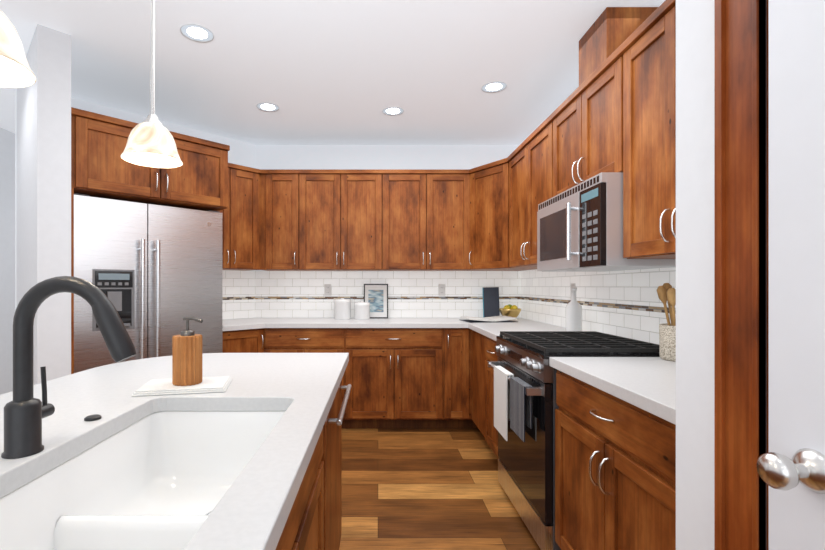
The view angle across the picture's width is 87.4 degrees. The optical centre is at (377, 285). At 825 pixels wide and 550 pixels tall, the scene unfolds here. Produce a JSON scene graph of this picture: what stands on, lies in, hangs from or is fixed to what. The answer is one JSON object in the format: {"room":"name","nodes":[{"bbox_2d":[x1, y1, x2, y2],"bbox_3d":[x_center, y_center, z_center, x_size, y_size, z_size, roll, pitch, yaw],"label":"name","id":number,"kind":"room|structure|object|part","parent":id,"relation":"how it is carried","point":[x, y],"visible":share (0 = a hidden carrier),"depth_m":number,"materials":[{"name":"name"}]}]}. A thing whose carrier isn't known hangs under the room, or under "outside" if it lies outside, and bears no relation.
{"room":"kitchen","nodes":[
{"label":"kitchen","id":0,"kind":"room"},
{"bbox_2d":[0,127,14,394],"bbox_3d":[-3.350,-0.081,1.750,0.100,2.610,9.900,0,0,0],"label":"wall","id":1,"kind":"structure","parent":0,"point":[7,225],"depth_m":3.82,"materials":[{"name":"paint"}]},
{"bbox_2d":[17,24,70,384],"bbox_3d":[-2.086,-0.081,2.662,0.955,2.610,0.148,0,0,45],"label":"wall","id":2,"kind":"structure","parent":0,"point":[43,176],"depth_m":2.34,"materials":[{"name":"paint"}]},
{"bbox_2d":[15,88,254,319],"bbox_3d":[-1.857,-0.081,3.637,0.100,2.610,1.850,0,0,45],"label":"wall","id":3,"kind":"structure","parent":0,"point":[242,153],"depth_m":3.65,"materials":[{"name":"paint"}]},
{"bbox_2d":[71,107,246,219],"bbox_3d":[-1.718,-0.803,3.066,1.300,0.495,1.291,0,0,0],"label":"upper cabinet","id":4,"kind":"object","parent":3,"relation":"attached to","point":[205,181],"depth_m":2.73,"materials":[{"name":"brown wood"}]},
{"bbox_2d":[222,167,262,270],"bbox_3d":[-1.376,-0.599,3.822,0.640,0.902,0.650,0,0,0],"label":"upper cabinet","id":5,"kind":"object","parent":3,"relation":"attached to","point":[242,240],"depth_m":3.82,"materials":[{"name":"brown wood"}]},
{"bbox_2d":[222,267,675,343],"bbox_3d":[-0.148,0.081,2.632,3.092,0.454,3.172,0,0,0],"label":"backsplash","id":6,"kind":"structure","parent":3,"relation":"attached to","point":[627,304],"depth_m":4.21,"materials":[{"name":"tile"}]},
{"bbox_2d":[324,284,331,295],"bbox_3d":[-0.490,0.039,4.206,0.070,0.114,0.006,0,0,0],"label":"electrical outlet","id":7,"kind":"object","parent":6,"relation":"attached to","point":[327,289],"visible":1,"depth_m":4.21,"materials":[{"name":"white plastic"}]},
{"bbox_2d":[438,284,444,295],"bbox_3d":[0.625,0.039,4.206,0.070,0.114,0.006,0,0,0],"label":"electrical outlet","id":8,"kind":"object","parent":6,"relation":"attached to","point":[441,289],"visible":1,"depth_m":4.21,"materials":[{"name":"white plastic"}]},
{"bbox_2d":[570,283,575,298],"bbox_3d":[1.386,0.039,3.060,0.006,0.114,0.070,0,0,0],"label":"electrical outlet","id":9,"kind":"object","parent":6,"relation":"attached to","point":[572,284],"visible":0.29,"depth_m":3.08,"materials":[{"name":"white plastic"}]},
{"bbox_2d":[0,0,664,144],"bbox_3d":[-0.900,-1.426,1.750,5.000,0.080,9.900,0,0,0],"label":"ceiling","id":10,"kind":"structure","parent":0,"point":[331,72],"depth_m":2.68,"materials":[{"name":"paint"}]},
{"bbox_2d":[0,10,35,87],"bbox_3d":[-0.662,-0.874,0.705,0.160,1.025,0.160,0,0,0],"label":"pendant light","id":11,"kind":"object","parent":10,"relation":"hanging from","point":[16,71],"visible":1,"depth_m":0.73,"materials":[{"name":"white glass"}]},
{"bbox_2d":[120,0,182,167],"bbox_3d":[-0.650,-0.874,1.240,0.160,1.025,0.160,0,0,0],"label":"pendant light","id":12,"kind":"object","parent":10,"relation":"hanging from","point":[151,142],"visible":1,"depth_m":1.23,"materials":[{"name":"white glass"}]},
{"bbox_2d":[180,24,213,42],"bbox_3d":[-0.990,-1.383,2.356,0.169,0.006,0.169,0,0,-45],"label":"recessed light","id":13,"kind":"object","parent":10,"relation":"in","point":[195,32],"depth_m":2.36,"materials":[{"name":"white plastic"}]},
{"bbox_2d":[257,102,278,111],"bbox_3d":[-0.852,-1.383,3.330,0.169,0.006,0.169,0,0,-45],"label":"recessed light","id":14,"kind":"object","parent":10,"relation":"in","point":[264,106],"depth_m":3.34,"materials":[{"name":"white plastic"}]},
{"bbox_2d":[382,107,403,115],"bbox_3d":[0.119,-1.383,3.406,0.169,0.006,0.169,0,0,-45],"label":"recessed light","id":15,"kind":"object","parent":10,"relation":"in","point":[394,110],"depth_m":3.41,"materials":[{"name":"white plastic"}]},
{"bbox_2d":[481,81,506,92],"bbox_3d":[0.808,-1.383,2.995,0.169,0.006,0.169,0,0,-45],"label":"recessed light","id":16,"kind":"object","parent":10,"relation":"in","point":[491,87],"depth_m":3.00,"materials":[{"name":"white plastic"}]},
{"bbox_2d":[579,7,654,79],"bbox_3d":[1.266,-1.217,2.280,0.265,0.333,0.300,0,0,0],"label":"upper cabinet","id":17,"kind":"object","parent":10,"relation":"hanging from","point":[614,23],"depth_m":2.14,"materials":[{"name":"brown wood"}]},
{"bbox_2d":[255,145,519,317],"bbox_3d":[0.075,-0.081,4.270,2.850,2.610,0.100,0,0,0],"label":"wall","id":18,"kind":"structure","parent":0,"point":[370,156],"depth_m":4.22,"materials":[{"name":"paint"}]},
{"bbox_2d":[263,169,306,270],"bbox_3d":[-0.891,-0.599,4.030,0.475,0.902,0.377,0,0,0],"label":"upper cabinet","id":19,"kind":"object","parent":18,"relation":"attached to","point":[284,190],"depth_m":3.89,"materials":[{"name":"brown wood"}]},
{"bbox_2d":[307,169,390,270],"bbox_3d":[-0.339,-0.599,4.054,0.878,0.902,0.328,0,0,0],"label":"upper cabinet","id":20,"kind":"object","parent":18,"relation":"attached to","point":[349,210],"depth_m":3.90,"materials":[{"name":"brown wood"}]},
{"bbox_2d":[391,169,418,270],"bbox_3d":[0.237,-0.599,4.054,0.522,0.902,0.328,0,0,0],"label":"upper cabinet","id":21,"kind":"object","parent":18,"relation":"attached to","point":[404,182],"depth_m":3.90,"materials":[{"name":"brown wood"}]},
{"bbox_2d":[419,169,462,270],"bbox_3d":[0.628,-0.599,4.030,0.499,0.902,0.376,0,0,0],"label":"upper cabinet","id":22,"kind":"object","parent":18,"relation":"attached to","point":[440,190],"depth_m":3.90,"materials":[{"name":"brown wood"}]},
{"bbox_2d":[339,428,540,549],"bbox_3d":[-0.900,1.249,1.750,5.000,0.050,9.900,0,0,0],"label":"floor","id":23,"kind":"structure","parent":0,"point":[422,489],"depth_m":2.52,"materials":[{"name":"brown wood"}]},
{"bbox_2d":[71,187,221,373],"bbox_3d":[-1.717,0.335,3.057,0.911,1.778,0.927,0,0,45],"label":"fridge","id":24,"kind":"object","parent":23,"relation":"on","point":[152,273],"depth_m":2.76,"materials":[{"name":"grey metal"}]},
{"bbox_3d":[-2.039,0.335,2.736,0.017,1.778,0.911,0,0,-45],"label":"fridge panel","id":25,"kind":"part","parent":24,"relation":"part of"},
{"bbox_2d":[0,380,351,549],"bbox_3d":[-0.557,0.787,0.527,0.885,0.874,2.815,0,0,0],"label":"kitchen island","id":26,"kind":"object","parent":23,"relation":"on","point":[163,480],"visible":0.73,"depth_m":1.07,"materials":[{"name":"brown wood"}]},
{"bbox_2d":[0,353,348,549],"bbox_3d":[-0.608,0.330,0.550,0.945,0.040,2.900,0,0,0],"label":"island countertop","id":27,"kind":"structure","parent":26,"relation":"on","point":[252,509],"depth_m":1.06,"materials":[{"name":"stone"}]},
{"bbox_2d":[1,276,136,458],"bbox_3d":[-0.571,0.145,0.893,0.239,0.328,0.248,0,0,0],"label":"faucet","id":28,"kind":"object","parent":27,"relation":"on","point":[25,412],"visible":1,"depth_m":0.79,"materials":[{"name":"black metal"}]},
{"bbox_2d":[131,376,231,396],"bbox_3d":[-0.585,0.302,1.310,0.250,0.014,0.170,0,0,-12],"label":"tray","id":29,"kind":"object","parent":27,"relation":"on","point":[152,387],"visible":0.94,"depth_m":1.25,"materials":[{"name":"white ceramic"}]},
{"bbox_2d":[172,317,202,385],"bbox_3d":[-0.573,0.194,1.305,0.094,0.202,0.084,0,0,0],"label":"soap dispenser","id":30,"kind":"object","parent":29,"relation":"on","point":[187,357],"visible":1,"depth_m":1.27,"materials":[{"name":"brown wood"}]},
{"bbox_2d":[222,342,285,352],"bbox_3d":[-1.237,0.787,3.755,0.917,0.874,0.926,0,0,0],"label":"base cabinet","id":31,"kind":"object","parent":23,"relation":"on","point":[227,347],"depth_m":3.54,"materials":[{"name":"brown wood"}]},
{"bbox_2d":[286,342,353,427],"bbox_3d":[-0.609,0.787,3.885,0.793,0.874,0.667,0,0,0],"label":"base cabinet","id":32,"kind":"object","parent":23,"relation":"on","point":[291,347],"depth_m":3.60,"materials":[{"name":"brown wood"}]},
{"bbox_2d":[354,342,453,427],"bbox_3d":[0.135,0.787,3.908,0.956,0.874,0.620,0,0,0],"label":"base cabinet","id":33,"kind":"object","parent":23,"relation":"on","point":[397,384],"depth_m":3.61,"materials":[{"name":"brown wood"}]},
{"bbox_2d":[222,318,564,341],"bbox_3d":[-0.149,0.330,3.429,3.094,0.040,1.578,0,0,0],"label":"countertop","id":34,"kind":"structure","parent":33,"relation":"on","point":[242,329],"depth_m":3.60,"materials":[{"name":"white stone"}]},
{"bbox_2d":[334,298,350,319],"bbox_3d":[-0.335,0.210,4.045,0.164,0.198,0.164,0,0,0],"label":"canister","id":35,"kind":"object","parent":34,"relation":"on","point":[342,308],"visible":1,"depth_m":3.98,"materials":[{"name":"ceramic"}]},
{"bbox_2d":[354,301,369,319],"bbox_3d":[-0.150,0.225,4.030,0.150,0.168,0.150,0,0,0],"label":"canister","id":36,"kind":"object","parent":34,"relation":"on","point":[361,310],"visible":0.98,"depth_m":3.97,"materials":[{"name":"ceramic"}]},
{"bbox_2d":[364,284,387,317],"bbox_3d":[-0.020,0.145,4.137,0.235,0.333,0.064,0,0,0],"label":"picture frame","id":37,"kind":"object","parent":34,"relation":"on","point":[376,296],"visible":0.86,"depth_m":4.13,"materials":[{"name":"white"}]},
{"bbox_2d":[460,316,516,322],"bbox_3d":[0.970,0.291,3.800,0.430,0.038,0.290,0,0,-8],"label":"open book","id":38,"kind":"object","parent":34,"relation":"on","point":[489,319],"visible":0.98,"depth_m":3.70,"materials":[{"name":"paper"}]},
{"bbox_2d":[482,287,499,316],"bbox_3d":[1.092,0.162,4.153,0.160,0.305,0.067,0,0,12],"label":"cookbook","id":39,"kind":"object","parent":34,"relation":"on","point":[490,301],"visible":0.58,"depth_m":4.14,"materials":[{"name":"paper"}]},
{"bbox_2d":[499,304,520,317],"bbox_3d":[1.235,0.241,4.020,0.200,0.137,0.200,0,0,0],"label":"fruit bowl","id":40,"kind":"object","parent":34,"relation":"on","point":[509,310],"visible":0.79,"depth_m":3.96,"materials":[{"name":"gold metal"}]},
{"bbox_2d":[565,287,581,330],"bbox_3d":[1.275,0.159,2.800,0.100,0.301,0.100,0,0,0],"label":"bottle","id":41,"kind":"object","parent":34,"relation":"on","point":[573,315],"visible":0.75,"depth_m":2.76,"materials":[{"name":"ceramic"}]},
{"bbox_2d":[454,342,461,427],"bbox_3d":[0.623,0.787,3.908,0.279,0.874,0.620,0,0,0],"label":"base cabinet","id":42,"kind":"object","parent":23,"relation":"on","point":[457,345],"depth_m":3.61,"materials":[{"name":"brown wood"}]},
{"bbox_2d":[462,342,485,440],"bbox_3d":[1.052,0.787,3.332,0.693,0.874,0.577,0,0,0],"label":"base cabinet","id":43,"kind":"object","parent":23,"relation":"on","point":[473,353],"depth_m":3.52,"materials":[{"name":"brown wood"}]},
{"bbox_2d":[486,342,609,458],"bbox_3d":[1.084,0.787,2.870,0.628,0.874,0.460,0,0,0],"label":"base cabinet","id":44,"kind":"object","parent":23,"relation":"on","point":[491,432],"depth_m":2.96,"materials":[{"name":"brown wood"}]},
{"bbox_2d":[488,331,659,549],"bbox_3d":[1.020,0.750,2.260,0.726,0.948,0.753,0,0,0],"label":"range","id":45,"kind":"object","parent":23,"relation":"on","point":[525,405],"visible":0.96,"depth_m":2.06,"materials":[{"name":"black metal"}]},
{"bbox_2d":[555,370,675,549],"bbox_3d":[1.084,0.787,1.463,0.628,0.874,0.834,0,0,0],"label":"base cabinet","id":46,"kind":"object","parent":23,"relation":"on","point":[615,453],"depth_m":1.43,"materials":[{"name":"brown wood"}]},
{"bbox_2d":[550,358,675,425],"bbox_3d":[1.073,0.330,1.463,0.650,0.040,0.834,0,0,0],"label":"countertop","id":47,"kind":"structure","parent":46,"relation":"on","point":[648,385],"depth_m":1.46,"materials":[{"name":"white stone"}]},
{"bbox_2d":[657,283,675,361],"bbox_3d":[1.261,0.148,1.800,0.146,0.323,0.144,0,0,0],"label":"utensil crock","id":48,"kind":"object","parent":47,"relation":"on","point":[666,292],"visible":0.46,"depth_m":1.78,"materials":[{"name":"beige ceramic"}]},
{"bbox_2d":[463,158,536,270],"bbox_3d":[1.087,-0.599,3.841,0.622,0.902,0.753,0,0,0],"label":"upper cabinet","id":49,"kind":"object","parent":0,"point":[484,186],"depth_m":3.75,"materials":[{"name":"brown wood"}]},
{"bbox_2d":[507,111,554,267],"bbox_3d":[1.217,-0.599,3.081,0.362,0.902,1.012,0,0,0],"label":"upper cabinet","id":50,"kind":"object","parent":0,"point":[531,166],"depth_m":3.06,"materials":[{"name":"brown wood"}]},
{"bbox_2d":[555,44,618,195],"bbox_3d":[1.234,-0.776,2.263,0.328,0.548,0.754,0,0,0],"label":"upper cabinet","id":51,"kind":"object","parent":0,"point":[615,111],"depth_m":2.19,"materials":[{"name":"brown wood"}]},
{"bbox_2d":[537,172,675,271],"bbox_3d":[1.161,-0.293,2.261,0.468,0.411,0.746,0,0,0],"label":"microwave","id":52,"kind":"object","parent":51,"relation":"attached to","point":[580,227],"visible":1,"depth_m":2.03,"materials":[{"name":"silver metal"}]},
{"bbox_2d":[619,0,675,258],"bbox_3d":[1.234,-0.584,1.549,0.328,0.933,0.801,0,0,0],"label":"upper cabinet","id":53,"kind":"object","parent":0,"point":[647,54],"depth_m":1.71,"materials":[{"name":"brown wood"}]},
{"bbox_2d":[676,0,713,549],"bbox_3d":[1.060,-0.081,-1.080,0.680,2.610,4.240,0,0,0],"label":"wall","id":54,"kind":"structure","parent":0,"point":[694,274],"depth_m":0.98,"materials":[{"name":"paint"}]},
{"bbox_2d":[714,0,768,549],"bbox_3d":[0.762,0.157,0.395,0.133,2.135,0.990,0,0,0],"label":"door frame","id":55,"kind":"structure","parent":54,"relation":"attached to","point":[741,259],"depth_m":0.83,"materials":[{"name":"brown wood"}]},
{"bbox_2d":[756,0,824,549],"bbox_3d":[0.726,0.203,0.393,0.201,2.018,0.774,0,0,0],"label":"pantry door","id":56,"kind":"structure","parent":54,"relation":"in","point":[790,466],"depth_m":0.72,"materials":[{"name":"paint"}]}
]}

